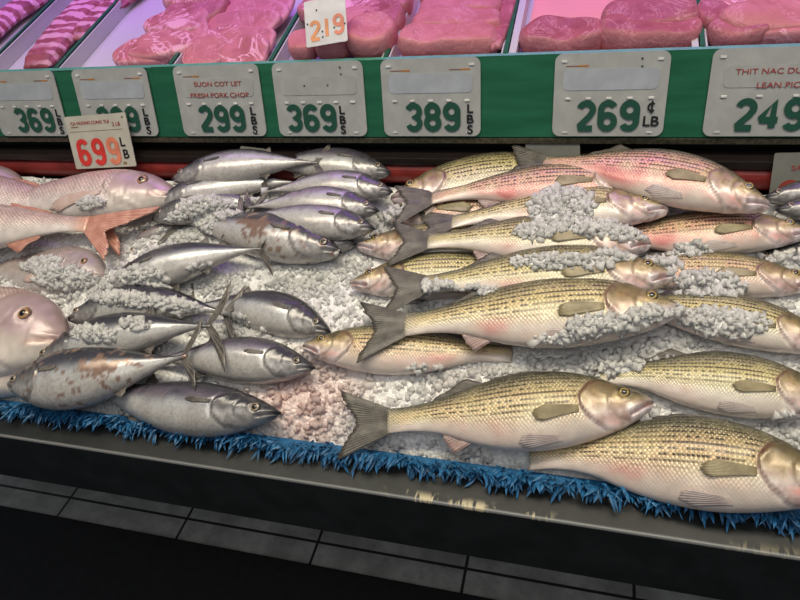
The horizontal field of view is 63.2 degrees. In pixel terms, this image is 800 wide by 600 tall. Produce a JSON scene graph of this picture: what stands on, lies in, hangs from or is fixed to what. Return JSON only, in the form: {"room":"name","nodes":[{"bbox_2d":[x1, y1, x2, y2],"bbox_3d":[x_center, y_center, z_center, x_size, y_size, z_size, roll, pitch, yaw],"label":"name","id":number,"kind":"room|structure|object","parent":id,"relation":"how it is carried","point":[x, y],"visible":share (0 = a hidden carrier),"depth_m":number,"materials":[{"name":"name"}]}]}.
{"room":"food shop","nodes":[
{"label":"food shop","id":0,"kind":"room"},
{"bbox_2d":[0,474,718,599],"bbox_3d":[-0.247,0.594,1.702,5.100,0.001,2.800,4,41,15],"label":"tile baseboard","id":1,"kind":"structure","parent":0,"point":[475,576],"depth_m":1.65,"materials":[{"name":"tile"}]},
{"bbox_2d":[0,506,493,599],"bbox_3d":[-0.341,0.960,1.266,4.800,0.011,0.950,4,41,15],"label":"floor mat","id":2,"kind":"object","parent":1,"relation":"on","point":[43,556],"visible":1,"depth_m":1.64,"materials":[{"name":"black rubber"}]},
{"bbox_2d":[0,147,799,599],"bbox_3d":[-0.042,-0.013,1.629,2.850,0.974,1.429,4,41,15],"label":"countertop","id":3,"kind":"structure","parent":1,"relation":"on","point":[570,535],"depth_m":0.92,"materials":[{"name":"metal"}]},
{"bbox_2d":[64,112,136,168],"bbox_3d":[-0.587,-0.310,1.272,0.148,0.103,0.036,3,41,15],"label":"price card","id":4,"kind":"object","parent":3,"relation":"on","point":[99,140],"visible":1,"depth_m":1.27,"materials":[{"name":"white"}]},
{"bbox_2d":[240,146,265,150],"bbox_3d":[-0.275,-0.272,1.216,0.053,0.029,0.010,5,41,17],"label":"price card","id":5,"kind":"object","parent":3,"relation":"on","point":[241,147],"visible":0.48,"depth_m":1.21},
{"bbox_2d":[0,43,799,194],"bbox_3d":[-0.139,-0.280,1.214,2.850,0.331,0.061,4,41,15],"label":"case","id":6,"kind":"object","parent":3,"relation":"on","point":[517,89],"visible":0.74,"depth_m":1.06,"materials":[{"name":"green metal"}]},
{"bbox_2d":[0,0,49,48],"bbox_3d":[-0.863,-0.701,1.526,0.181,0.161,0.613,4,41,15],"label":"tray","id":7,"kind":"object","parent":6,"relation":"on","point":[4,39],"visible":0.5,"depth_m":1.49,"materials":[{"name":"white plastic"}]},
{"bbox_2d":[0,0,48,37],"bbox_3d":[-0.901,-0.617,1.456,0.086,0.093,0.353,10,43,22],"label":"rack","id":8,"kind":"object","parent":7,"relation":"in","point":[14,11],"visible":1,"depth_m":1.47,"materials":[{"name":"food"}]},
{"bbox_2d":[0,0,54,54],"bbox_3d":[-0.772,-0.693,1.499,0.007,0.166,0.614,4,41,15],"label":"divider","id":9,"kind":"object","parent":6,"relation":"attached to","point":[50,2],"visible":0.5,"depth_m":1.40,"materials":[{"name":"green plastic"}]},
{"bbox_2d":[0,70,67,135],"bbox_3d":[-0.746,-0.391,1.299,0.167,0.121,0.035,4,41,15],"label":"price card","id":10,"kind":"object","parent":6,"relation":"attached to","point":[30,101],"visible":1,"depth_m":1.29,"materials":[{"name":"white"}]},
{"bbox_2d":[0,0,76,69],"bbox_3d":[-0.683,-0.688,1.477,0.174,0.161,0.613,4,41,15],"label":"tray","id":11,"kind":"object","parent":6,"relation":"on","point":[13,57],"visible":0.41,"depth_m":1.40,"materials":[{"name":"white plastic"}]},
{"bbox_2d":[23,0,104,68],"bbox_3d":[-0.699,-0.628,1.417,0.095,0.106,0.397,4,41,15],"label":"ribs","id":12,"kind":"object","parent":11,"relation":"in","point":[53,43],"visible":0.84,"depth_m":1.34,"materials":[{"name":"food"}]},
{"bbox_2d":[73,0,135,40],"bbox_3d":[-0.617,-0.655,1.422,0.062,0.083,0.291,13,44,24],"label":"rack","id":13,"kind":"object","parent":11,"relation":"in","point":[87,21],"visible":0.68,"depth_m":1.37,"materials":[{"name":"food"}]},
{"bbox_2d":[54,0,117,67],"bbox_3d":[-0.596,-0.681,1.450,0.007,0.166,0.614,4,41,15],"label":"divider","id":14,"kind":"object","parent":6,"relation":"attached to","point":[112,5],"visible":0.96,"depth_m":1.32,"materials":[{"name":"green plastic"}]},
{"bbox_2d":[59,0,165,67],"bbox_3d":[-0.473,-0.673,1.418,0.246,0.161,0.613,4,41,15],"label":"tray","id":15,"kind":"object","parent":6,"relation":"on","point":[119,26],"visible":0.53,"depth_m":1.36,"materials":[{"name":"white plastic"}]},
{"bbox_2d":[112,38,168,65],"bbox_3d":[-0.490,-0.472,1.244,0.127,0.044,0.072,-1,40,9],"label":"pork chop","id":16,"kind":"object","parent":15,"relation":"in","point":[120,56],"visible":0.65,"depth_m":1.23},
{"bbox_2d":[128,29,192,61],"bbox_3d":[-0.448,-0.482,1.234,0.140,0.045,0.078,-8,39,2],"label":"pork chop","id":17,"kind":"object","parent":16,"relation":"on","point":[149,46],"visible":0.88,"depth_m":1.22,"materials":[{"name":"food"}]},
{"bbox_2d":[158,20,209,40],"bbox_3d":[-0.416,-0.506,1.244,0.116,0.044,0.073,-1,40,10],"label":"pork chop","id":18,"kind":"object","parent":17,"relation":"on","point":[203,29],"visible":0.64,"depth_m":1.23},
{"bbox_2d":[143,8,209,32],"bbox_3d":[-0.437,-0.538,1.268,0.144,0.046,0.080,6,42,18],"label":"pork chop","id":19,"kind":"object","parent":15,"relation":"in","point":[179,18],"visible":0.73,"depth_m":1.25,"materials":[{"name":"food"}]},
{"bbox_2d":[165,0,229,18],"bbox_3d":[-0.400,-0.566,1.276,0.130,0.052,0.089,-3,39,7],"label":"pork chop","id":20,"kind":"object","parent":19,"relation":"on","point":[214,7],"visible":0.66,"depth_m":1.26,"materials":[{"name":"food"}]},
{"bbox_2d":[162,0,201,7],"bbox_3d":[-0.416,-0.608,1.304,0.124,0.054,0.077,9,42,20],"label":"pork chop","id":21,"kind":"object","parent":20,"relation":"on","point":[166,3],"visible":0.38,"depth_m":1.28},
{"bbox_2d":[71,67,158,135],"bbox_3d":[-0.545,-0.377,1.244,0.167,0.121,0.035,4,41,15],"label":"price card","id":22,"kind":"object","parent":6,"relation":"attached to","point":[106,90],"visible":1,"depth_m":1.24,"materials":[{"name":"white"}]},
{"bbox_2d":[168,52,179,63],"bbox_3d":[-0.351,-0.664,1.383,0.007,0.166,0.614,4,41,15],"label":"divider","id":23,"kind":"object","parent":6,"relation":"attached to","point":[175,57],"visible":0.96,"depth_m":1.20,"materials":[{"name":"green plastic"}]},
{"bbox_2d":[173,64,266,135],"bbox_3d":[-0.328,-0.362,1.184,0.172,0.121,0.035,4,41,15],"label":"price card","id":24,"kind":"object","parent":6,"relation":"attached to","point":[214,100],"visible":1,"depth_m":1.18,"materials":[{"name":"white"}]},
{"bbox_2d":[174,0,302,63],"bbox_3d":[-0.253,-0.658,1.358,0.193,0.161,0.613,4,41,15],"label":"tray","id":25,"kind":"object","parent":6,"relation":"on","point":[281,29],"visible":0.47,"depth_m":1.26,"materials":[{"name":"white plastic"}]},
{"bbox_2d":[182,34,227,63],"bbox_3d":[-0.359,-0.460,1.205,0.098,0.045,0.070,-1,40,9],"label":"pork chop","id":26,"kind":"object","parent":25,"relation":"in","point":[202,49],"visible":0.8,"depth_m":1.20,"materials":[{"name":"food"}]},
{"bbox_2d":[207,24,239,35],"bbox_3d":[-0.335,-0.488,1.221,0.080,0.041,0.064,0,40,11],"label":"pork chop","id":27,"kind":"object","parent":26,"relation":"on","point":[220,30],"visible":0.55,"depth_m":1.22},
{"bbox_2d":[208,9,281,29],"bbox_3d":[-0.300,-0.517,1.234,0.158,0.049,0.078,1,40,12],"label":"pork chop","id":28,"kind":"object","parent":27,"relation":"on","point":[268,18],"visible":0.59,"depth_m":1.23,"materials":[{"name":"food"}]},
{"bbox_2d":[225,0,289,27],"bbox_3d":[-0.282,-0.542,1.249,0.148,0.048,0.078,7,42,19],"label":"pork chop","id":29,"kind":"object","parent":28,"relation":"on","point":[283,9],"visible":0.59,"depth_m":1.25,"materials":[{"name":"food"}]},
{"bbox_2d":[230,0,295,14],"bbox_3d":[-0.282,-0.572,1.271,0.162,0.047,0.074,5,41,17],"label":"pork chop","id":30,"kind":"object","parent":29,"relation":"on","point":[290,3],"visible":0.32,"depth_m":1.25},
{"bbox_2d":[219,33,269,62],"bbox_3d":[-0.285,-0.455,1.187,0.102,0.045,0.069,2,40,14],"label":"pork chop","id":31,"kind":"object","parent":25,"relation":"in","point":[247,47],"visible":0.84,"depth_m":1.18,"materials":[{"name":"food"}]},
{"bbox_2d":[221,27,276,52],"bbox_3d":[-0.285,-0.474,1.200,0.117,0.042,0.063,5,41,16],"label":"pork chop","id":32,"kind":"object","parent":31,"relation":"on","point":[267,32],"visible":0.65,"depth_m":1.20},
{"bbox_2d":[268,12,298,60],"bbox_3d":[-0.157,-0.650,1.329,0.007,0.166,0.614,4,41,15],"label":"divider","id":33,"kind":"object","parent":6,"relation":"attached to","point":[296,16],"visible":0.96,"depth_m":1.18,"materials":[{"name":"green plastic"}]},
{"bbox_2d":[272,60,366,135],"bbox_3d":[-0.140,-0.349,1.132,0.167,0.121,0.035,4,41,15],"label":"price card","id":34,"kind":"object","parent":6,"relation":"attached to","point":[322,98],"visible":1,"depth_m":1.13,"materials":[{"name":"white"}]},
{"bbox_2d":[274,17,384,60],"bbox_3d":[-0.055,-0.644,1.303,0.201,0.161,0.613,4,41,15],"label":"tray","id":35,"kind":"object","parent":6,"relation":"on","point":[283,54],"visible":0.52,"depth_m":1.18,"materials":[{"name":"white plastic"}]},
{"bbox_2d":[288,29,317,59],"bbox_3d":[-0.170,-0.447,1.142,0.063,0.045,0.062,10,43,21],"label":"chunk","id":36,"kind":"object","parent":35,"relation":"in","point":[298,50],"visible":0.63,"depth_m":1.12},
{"bbox_2d":[297,0,311,22],"bbox_3d":[-0.153,-0.548,1.222,0.073,0.046,0.070,7,42,18],"label":"chunk","id":37,"kind":"object","parent":35,"relation":"in","point":[300,8],"visible":0.11,"depth_m":1.21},
{"bbox_2d":[304,0,347,47],"bbox_3d":[-0.123,-0.462,1.077,0.078,0.067,0.047,1,40,12],"label":"price card","id":38,"kind":"object","parent":35,"relation":"in","point":[325,20],"visible":1,"depth_m":1.08,"materials":[{"name":"white"}]},
{"bbox_2d":[315,42,349,58],"bbox_3d":[-0.117,-0.445,1.125,0.068,0.049,0.061,10,43,22],"label":"chunk","id":39,"kind":"object","parent":35,"relation":"in","point":[339,50],"visible":0.31,"depth_m":1.11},
{"bbox_2d":[346,5,373,22],"bbox_3d":[-0.086,-0.487,1.153,0.098,0.052,0.068,-7,39,2],"label":"chunk","id":40,"kind":"object","parent":35,"relation":"in","point":[352,11],"visible":0.15,"depth_m":1.15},
{"bbox_2d":[345,0,377,7],"bbox_3d":[-0.073,-0.535,1.189,0.132,0.052,0.070,2,40,13],"label":"chunk","id":41,"kind":"object","parent":35,"relation":"in","point":[349,3],"visible":0.24,"depth_m":1.17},
{"bbox_2d":[345,11,397,57],"bbox_3d":[-0.050,-0.450,1.108,0.092,0.065,0.082,-2,40,9],"label":"chunk","id":42,"kind":"object","parent":35,"relation":"in","point":[370,34],"visible":0.9,"depth_m":1.09,"materials":[{"name":"food"}]},
{"bbox_2d":[364,1,405,31],"bbox_3d":[-0.028,-0.494,1.147,0.077,0.051,0.071,12,44,24],"label":"chunk","id":43,"kind":"object","parent":35,"relation":"in","point":[394,9],"visible":0.42,"depth_m":1.13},
{"bbox_2d":[376,0,413,15],"bbox_3d":[-0.008,-0.538,1.177,0.067,0.053,0.078,16,45,27],"label":"chunk","id":44,"kind":"object","parent":35,"relation":"in","point":[407,5],"visible":0.35,"depth_m":1.16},
{"bbox_2d":[383,48,390,56],"bbox_3d":[0.045,-0.636,1.273,0.007,0.166,0.614,4,41,15],"label":"divider","id":45,"kind":"object","parent":6,"relation":"attached to","point":[387,52],"visible":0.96,"depth_m":1.08,"materials":[{"name":"green plastic"}]},
{"bbox_2d":[380,57,480,135],"bbox_3d":[0.051,-0.335,1.079,0.167,0.121,0.035,4,41,15],"label":"price card","id":46,"kind":"object","parent":6,"relation":"attached to","point":[421,96],"visible":1,"depth_m":1.08,"materials":[{"name":"white"}]},
{"bbox_2d":[389,0,505,56],"bbox_3d":[0.141,-0.630,1.248,0.190,0.161,0.613,4,41,15],"label":"tray","id":47,"kind":"object","parent":6,"relation":"on","point":[394,52],"visible":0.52,"depth_m":1.15,"materials":[{"name":"white plastic"}]},
{"bbox_2d":[398,21,497,55],"bbox_3d":[0.082,-0.429,1.077,0.170,0.054,0.063,5,41,17],"label":"pork loin","id":48,"kind":"object","parent":47,"relation":"in","point":[471,37],"visible":0.83,"depth_m":1.06,"materials":[{"name":"food"}]},
{"bbox_2d":[411,4,500,26],"bbox_3d":[0.095,-0.465,1.101,0.160,0.057,0.058,4,41,15],"label":"pork loin","id":49,"kind":"object","parent":47,"relation":"in","point":[457,13],"visible":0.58,"depth_m":1.08,"materials":[{"name":"food"}]},
{"bbox_2d":[418,0,502,11],"bbox_3d":[0.104,-0.498,1.128,0.150,0.053,0.059,4,41,15],"label":"pork loin","id":50,"kind":"object","parent":47,"relation":"in","point":[496,4],"visible":0.36,"depth_m":1.10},
{"bbox_2d":[491,0,516,52],"bbox_3d":[0.181,-0.484,1.100,0.023,0.057,0.218,6,42,18],"label":"pork loin","id":51,"kind":"object","parent":47,"relation":"in","point":[507,8],"visible":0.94,"depth_m":1.07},
{"bbox_2d":[503,0,519,52],"bbox_3d":[0.236,-0.622,1.220,0.007,0.166,0.614,4,41,15],"label":"divider","id":52,"kind":"object","parent":6,"relation":"attached to","point":[512,23],"visible":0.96,"depth_m":1.06,"materials":[{"name":"green plastic"}]},
{"bbox_2d":[509,0,698,52],"bbox_3d":[0.375,-0.614,1.184,0.278,0.161,0.613,4,41,15],"label":"tray","id":53,"kind":"object","parent":6,"relation":"on","point":[528,10],"visible":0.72,"depth_m":1.12,"materials":[{"name":"white plastic"}]},
{"bbox_2d":[519,15,600,51],"bbox_3d":[0.258,-0.420,1.035,0.138,0.053,0.073,3,41,15],"label":"pork roast","id":54,"kind":"object","parent":53,"relation":"in","point":[545,33],"visible":0.84,"depth_m":1.02,"materials":[{"name":"food"}]},
{"bbox_2d":[600,14,702,49],"bbox_3d":[0.383,-0.410,0.998,0.150,0.054,0.074,7,42,19],"label":"pork roast","id":55,"kind":"object","parent":53,"relation":"in","point":[618,31],"visible":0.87,"depth_m":0.97,"materials":[{"name":"food"}]},
{"bbox_2d":[600,0,698,21],"bbox_3d":[0.388,-0.440,1.017,0.144,0.069,0.085,5,41,17],"label":"pork roast","id":56,"kind":"object","parent":55,"relation":"on","point":[645,10],"visible":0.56,"depth_m":0.99,"materials":[{"name":"food"}]},
{"bbox_2d":[552,50,670,135],"bbox_3d":[0.323,-0.316,1.004,0.167,0.121,0.034,4,41,15],"label":"price card","id":57,"kind":"object","parent":6,"relation":"attached to","point":[600,93],"visible":1,"depth_m":1.00,"materials":[{"name":"white"}]},
{"bbox_2d":[696,0,704,46],"bbox_3d":[0.513,-0.603,1.144,0.007,0.166,0.614,4,41,15],"label":"divider","id":58,"kind":"object","parent":6,"relation":"attached to","point":[701,35],"visible":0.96,"depth_m":0.96,"materials":[{"name":"green plastic"}]},
{"bbox_2d":[704,28,710,45],"bbox_3d":[0.614,-0.597,1.118,0.201,0.161,0.613,4,41,15],"label":"tray","id":59,"kind":"object","parent":6,"relation":"on","point":[705,34],"visible":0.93,"depth_m":0.97,"materials":[{"name":"white plastic"}]},
{"bbox_2d":[723,0,744,4],"bbox_3d":[0.542,-0.454,0.980,0.136,0.050,0.068,1,40,12],"label":"raw meat","id":60,"kind":"object","parent":59,"relation":"in","point":[729,2],"visible":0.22,"depth_m":0.97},
{"bbox_2d":[706,8,769,45],"bbox_3d":[0.501,-0.401,0.961,0.088,0.050,0.065,9,43,21],"label":"raw meat","id":61,"kind":"object","parent":59,"relation":"in","point":[719,32],"visible":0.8,"depth_m":0.94,"materials":[{"name":"food"}]},
{"bbox_2d":[760,27,799,44],"bbox_3d":[0.555,-0.392,0.944,0.128,0.046,0.056,8,42,20],"label":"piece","id":62,"kind":"object","parent":59,"relation":"in","point":[785,35],"visible":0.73,"depth_m":0.93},
{"bbox_2d":[719,0,799,29],"bbox_3d":[0.544,-0.409,0.947,0.152,0.053,0.070,0,40,11],"label":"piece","id":63,"kind":"object","parent":62,"relation":"on","point":[779,14],"visible":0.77,"depth_m":0.93,"materials":[{"name":"food"}]},
{"bbox_2d":[697,0,728,31],"bbox_3d":[0.488,-0.434,0.985,0.077,0.049,0.073,8,42,20],"label":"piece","id":64,"kind":"object","parent":63,"relation":"on","point":[707,9],"visible":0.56,"depth_m":0.98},
{"bbox_2d":[703,46,799,135],"bbox_3d":[0.570,-0.299,0.935,0.235,0.121,0.035,4,41,15],"label":"price card","id":65,"kind":"object","parent":6,"relation":"attached to","point":[754,91],"visible":1,"depth_m":0.95,"materials":[{"name":"white"}]},
{"bbox_2d":[0,177,799,481],"bbox_3d":[-0.166,0.001,1.094,2.600,0.196,0.449,4,41,15],"label":"ice","id":66,"kind":"object","parent":3,"relation":"in","point":[171,372],"visible":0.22,"depth_m":0.99,"materials":[{"name":"ice"}]},
{"bbox_2d":[0,374,16,397],"bbox_3d":[-0.863,0.117,1.173,0.566,0.076,0.137,2,40,13],"label":"snapper","id":67,"kind":"object","parent":66,"relation":"on","point":[5,392],"visible":0.06,"depth_m":1.09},
{"bbox_2d":[0,287,69,376],"bbox_3d":[-0.877,0.054,1.174,0.653,0.112,0.174,2,40,13],"label":"snapper","id":68,"kind":"object","parent":67,"relation":"on","point":[30,321],"visible":0.71,"depth_m":1.09,"materials":[{"name":"food"}]},
{"bbox_2d":[0,166,23,179],"bbox_3d":[-1.060,-0.258,1.427,0.583,0.082,0.146,-1,40,10],"label":"snapper","id":69,"kind":"object","parent":66,"relation":"on","point":[4,171],"visible":0.31,"depth_m":1.35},
{"bbox_2d":[0,246,105,294],"bbox_3d":[-0.722,-0.061,1.250,0.381,0.066,0.104,4,41,15],"label":"snapper","id":70,"kind":"object","parent":66,"relation":"on","point":[85,258],"visible":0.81,"depth_m":1.21,"materials":[{"name":"food"}]},
{"bbox_2d":[0,175,120,255],"bbox_3d":[-0.765,-0.186,1.293,0.559,0.094,0.138,5,41,17],"label":"snapper","id":71,"kind":"object","parent":66,"relation":"on","point":[12,190],"visible":0.36,"depth_m":1.28,"materials":[{"name":"food"}]},
{"bbox_2d":[0,203,159,260],"bbox_3d":[-0.742,-0.131,1.248,0.602,0.088,0.126,2,40,13],"label":"snapper","id":72,"kind":"object","parent":66,"relation":"on","point":[20,225],"visible":1,"depth_m":1.22,"materials":[{"name":"food"}]},
{"bbox_2d":[29,169,172,216],"bbox_3d":[-0.707,-0.206,1.301,0.599,0.097,0.151,-2,40,8],"label":"snapper","id":73,"kind":"object","parent":72,"relation":"on","point":[123,189],"visible":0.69,"depth_m":1.23,"materials":[{"name":"food"}]},
{"bbox_2d":[7,317,201,409],"bbox_3d":[-0.476,0.118,1.029,0.341,0.099,0.118,-6,39,4],"label":"bonito","id":74,"kind":"object","parent":66,"relation":"on","point":[81,377],"visible":0.99,"depth_m":1.01,"materials":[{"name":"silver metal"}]},
{"bbox_2d":[37,281,230,371],"bbox_3d":[-0.439,0.076,1.036,0.355,0.109,0.155,-6,39,3],"label":"bonito","id":75,"kind":"object","parent":66,"relation":"on","point":[163,329],"visible":0.59,"depth_m":1.03,"materials":[{"name":"silver metal"}]},
{"bbox_2d":[68,283,244,337],"bbox_3d":[-0.411,0.013,1.109,0.332,0.069,0.107,6,42,18],"label":"bonito","id":76,"kind":"object","parent":66,"relation":"on","point":[89,309],"visible":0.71,"depth_m":1.09,"materials":[{"name":"silver metal"}]},
{"bbox_2d":[135,224,184,238],"bbox_3d":[-0.405,-0.141,1.224,0.193,0.035,0.045,-14,39,-6],"label":"bonito","id":77,"kind":"object","parent":66,"relation":"on","point":[146,233],"visible":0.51,"depth_m":1.22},
{"bbox_2d":[105,236,272,287],"bbox_3d":[-0.360,-0.068,1.130,0.330,0.095,0.109,0,40,11],"label":"bonito","id":78,"kind":"object","parent":66,"relation":"on","point":[173,258],"visible":0.77,"depth_m":1.11,"materials":[{"name":"silver metal"}]},
{"bbox_2d":[107,373,281,436],"bbox_3d":[-0.355,0.160,1.011,0.385,0.080,0.088,7,42,18],"label":"bonito","id":79,"kind":"object","parent":66,"relation":"on","point":[208,410],"visible":0.88,"depth_m":0.96,"materials":[{"name":"silver metal"}]},
{"bbox_2d":[152,192,284,224],"bbox_3d":[-0.329,-0.173,1.198,0.264,0.055,0.087,4,41,15],"label":"bonito","id":80,"kind":"object","parent":66,"relation":"on","point":[169,207],"visible":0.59,"depth_m":1.19,"materials":[{"name":"silver metal"}]},
{"bbox_2d":[162,175,305,204],"bbox_3d":[-0.304,-0.210,1.212,0.313,0.058,0.102,2,40,13],"label":"bonito","id":81,"kind":"object","parent":80,"relation":"on","point":[253,186],"visible":0.56,"depth_m":1.19,"materials":[{"name":"silver metal"}]},
{"bbox_2d":[172,143,330,182],"bbox_3d":[-0.279,-0.234,1.188,0.315,0.062,0.107,0,40,11],"label":"bonito","id":82,"kind":"object","parent":81,"relation":"on","point":[232,164],"visible":0.94,"depth_m":1.18,"materials":[{"name":"silver metal"}]},
{"bbox_2d":[134,337,314,384],"bbox_3d":[-0.277,0.097,1.020,0.310,0.066,0.105,2,40,13],"label":"bonito","id":83,"kind":"object","parent":66,"relation":"on","point":[249,360],"visible":0.71,"depth_m":0.99,"materials":[{"name":"silver metal"}]},
{"bbox_2d":[156,209,341,264],"bbox_3d":[-0.266,-0.114,1.150,0.374,0.075,0.124,12,43,23],"label":"bonito","id":84,"kind":"object","parent":66,"relation":"on","point":[286,242],"visible":0.83,"depth_m":1.10,"materials":[{"name":"silver metal"}]},
{"bbox_2d":[251,169,392,211],"bbox_3d":[-0.138,-0.202,1.151,0.262,0.053,0.086,-2,40,8],"label":"bonito","id":85,"kind":"object","parent":84,"relation":"on","point":[368,186],"visible":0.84,"depth_m":1.12,"materials":[{"name":"silver metal"}]},
{"bbox_2d":[178,283,330,338],"bbox_3d":[-0.245,0.025,1.073,0.294,0.061,0.103,8,42,19],"label":"bonito","id":86,"kind":"object","parent":66,"relation":"on","point":[281,314],"visible":0.75,"depth_m":1.04,"materials":[{"name":"silver metal"}]},
{"bbox_2d":[254,146,390,179],"bbox_3d":[-0.153,-0.239,1.179,0.286,0.054,0.098,6,41,17],"label":"bonito","id":87,"kind":"object","parent":66,"relation":"on","point":[336,157],"visible":0.48,"depth_m":1.15,"materials":[{"name":"silver metal"}]},
{"bbox_2d":[333,239,356,252],"bbox_3d":[-0.193,-0.105,1.137,0.253,0.047,0.085,6,41,17],"label":"bonito","id":88,"kind":"object","parent":66,"relation":"on","point":[344,245],"visible":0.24,"depth_m":1.09,"materials":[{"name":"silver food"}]},
{"bbox_2d":[220,193,374,240],"bbox_3d":[-0.172,-0.135,1.117,0.281,0.052,0.096,8,42,19],"label":"bonito","id":89,"kind":"object","parent":88,"relation":"on","point":[334,223],"visible":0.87,"depth_m":1.08,"materials":[{"name":"silver metal"}]},
{"bbox_2d":[244,186,378,217],"bbox_3d":[-0.164,-0.170,1.137,0.268,0.054,0.089,-1,40,9],"label":"bonito","id":90,"kind":"object","parent":89,"relation":"on","point":[355,202],"visible":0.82,"depth_m":1.11,"materials":[{"name":"silver metal"}]},
{"bbox_2d":[303,325,512,374],"bbox_3d":[0.007,0.074,0.979,0.322,0.055,0.078,0,40,11],"label":"fish","id":91,"kind":"object","parent":66,"relation":"on","point":[342,348],"visible":0.9,"depth_m":0.96},
{"bbox_2d":[350,251,477,299],"bbox_3d":[0.127,-0.038,1.023,0.423,0.060,0.087,2,40,13],"label":"fish","id":92,"kind":"object","parent":66,"relation":"on","point":[375,281],"visible":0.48,"depth_m":1.03},
{"bbox_2d":[357,223,472,260],"bbox_3d":[0.135,-0.092,1.054,0.424,0.057,0.081,0,40,11],"label":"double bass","id":93,"kind":"object","parent":66,"relation":"on","point":[384,246],"visible":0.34,"depth_m":1.07,"materials":[{"name":"food"}]},
{"bbox_2d":[389,164,612,229],"bbox_3d":[0.188,-0.178,1.051,0.418,0.063,0.088,-3,39,7],"label":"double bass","id":94,"kind":"object","parent":93,"relation":"on","point":[521,182],"visible":0.6,"depth_m":1.04,"materials":[{"name":"food"}]},
{"bbox_2d":[39,197,795,440],"bbox_3d":[-0.078,-0.033,1.044,1.333,0.190,0.343,4,41,15],"label":"heap","id":95,"kind":"object","parent":66,"relation":"on","point":[718,325],"visible":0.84,"depth_m":0.94,"materials":[{"name":"ice"}]},
{"bbox_2d":[383,200,483,225],"bbox_3d":[0.181,-0.151,1.079,0.429,0.059,0.083,-2,40,9],"label":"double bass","id":96,"kind":"object","parent":66,"relation":"on","point":[455,207],"visible":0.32,"depth_m":1.07,"materials":[{"name":"food"}]},
{"bbox_2d":[391,152,516,204],"bbox_3d":[0.207,-0.206,1.091,0.450,0.073,0.099,-2,40,9],"label":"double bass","id":97,"kind":"object","parent":96,"relation":"on","point":[465,170],"visible":0.42,"depth_m":1.08,"materials":[{"name":"food"}]},
{"bbox_2d":[356,278,676,363],"bbox_3d":[0.162,0.019,0.934,0.456,0.078,0.109,-2,40,8],"label":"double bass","id":98,"kind":"object","parent":66,"relation":"on","point":[512,314],"visible":0.9,"depth_m":0.92,"materials":[{"name":"food"}]},
{"bbox_2d":[383,244,673,309],"bbox_3d":[0.177,-0.036,0.965,0.430,0.068,0.099,-2,40,8],"label":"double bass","id":99,"kind":"object","parent":98,"relation":"on","point":[493,268],"visible":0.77,"depth_m":0.95,"materials":[{"name":"food"}]},
{"bbox_2d":[386,215,650,265],"bbox_3d":[0.177,-0.094,1.004,0.398,0.059,0.087,1,40,12],"label":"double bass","id":100,"kind":"object","parent":99,"relation":"on","point":[490,235],"visible":0.61,"depth_m":1.00,"materials":[{"name":"food"}]},
{"bbox_2d":[418,186,667,232],"bbox_3d":[0.209,-0.139,1.023,0.391,0.067,0.093,-2,40,8],"label":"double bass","id":101,"kind":"object","parent":100,"relation":"on","point":[630,208],"visible":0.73,"depth_m":0.99,"materials":[{"name":"food"}]},
{"bbox_2d":[599,348,799,418],"bbox_3d":[0.413,0.107,0.855,0.292,0.056,0.083,7,42,19],"label":"fish","id":102,"kind":"object","parent":66,"relation":"on","point":[726,383],"visible":0.96,"depth_m":0.84},
{"bbox_2d":[632,211,799,253],"bbox_3d":[0.444,-0.103,0.973,0.306,0.052,0.074,5,41,17],"label":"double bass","id":103,"kind":"object","parent":66,"relation":"on","point":[734,233],"visible":0.8,"depth_m":0.94,"materials":[{"name":"food"}]},
{"bbox_2d":[512,144,770,213],"bbox_3d":[0.351,-0.194,1.003,0.398,0.065,0.097,11,43,23],"label":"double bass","id":104,"kind":"object","parent":103,"relation":"on","point":[667,177],"visible":0.96,"depth_m":0.96,"materials":[{"name":"food"}]},
{"bbox_2d":[525,144,579,155],"bbox_3d":[0.250,-0.252,1.068,0.089,0.042,0.015,3,41,14],"label":"price card","id":105,"kind":"object","parent":104,"relation":"on","point":[546,149],"visible":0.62,"depth_m":1.07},
{"bbox_2d":[640,250,799,297],"bbox_3d":[0.438,-0.041,0.952,0.306,0.050,0.071,8,42,19],"label":"fish","id":106,"kind":"object","parent":66,"relation":"on","point":[765,278],"visible":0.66,"depth_m":0.91},
{"bbox_2d":[658,288,799,353],"bbox_3d":[0.444,0.023,0.904,0.289,0.052,0.074,14,44,25],"label":"fish","id":107,"kind":"object","parent":66,"relation":"on","point":[783,336],"visible":0.61,"depth_m":0.87},
{"bbox_2d":[762,242,799,258],"bbox_3d":[0.641,-0.075,0.936,0.257,0.064,0.087,-6,39,4],"label":"mackerel","id":108,"kind":"object","parent":66,"relation":"on","point":[795,248],"visible":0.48,"depth_m":0.94,"materials":[{"name":"silver food"}]},
{"bbox_2d":[765,180,799,204],"bbox_3d":[0.661,-0.163,0.951,0.239,0.050,0.079,-4,39,6],"label":"mackerel","id":109,"kind":"object","parent":66,"relation":"on","point":[790,192],"visible":0.8,"depth_m":0.96,"materials":[{"name":"silver food"}]},
{"bbox_2d":[769,152,799,192],"bbox_3d":[0.596,-0.185,0.973,0.074,0.069,0.026,4,41,15],"label":"price card","id":110,"kind":"object","parent":66,"relation":"on","point":[786,166],"visible":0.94,"depth_m":0.97,"materials":[{"name":"white"}]},
{"bbox_2d":[775,199,799,219],"bbox_3d":[0.661,-0.133,0.932,0.228,0.041,0.076,0,40,10],"label":"mackerel","id":111,"kind":"object","parent":66,"relation":"on","point":[791,209],"visible":1,"depth_m":0.94,"materials":[{"name":"silver food"}]},
{"bbox_2d":[338,371,653,459],"bbox_3d":[0.119,0.153,0.888,0.431,0.084,0.105,-1,40,9],"label":"fish","id":112,"kind":"object","parent":3,"relation":"on","point":[524,410],"visible":1,"depth_m":0.86},
{"bbox_2d":[529,414,799,512],"bbox_3d":[0.347,0.196,0.812,0.364,0.077,0.110,7,42,19],"label":"fish","id":113,"kind":"object","parent":3,"relation":"on","point":[697,462],"visible":0.86,"depth_m":0.79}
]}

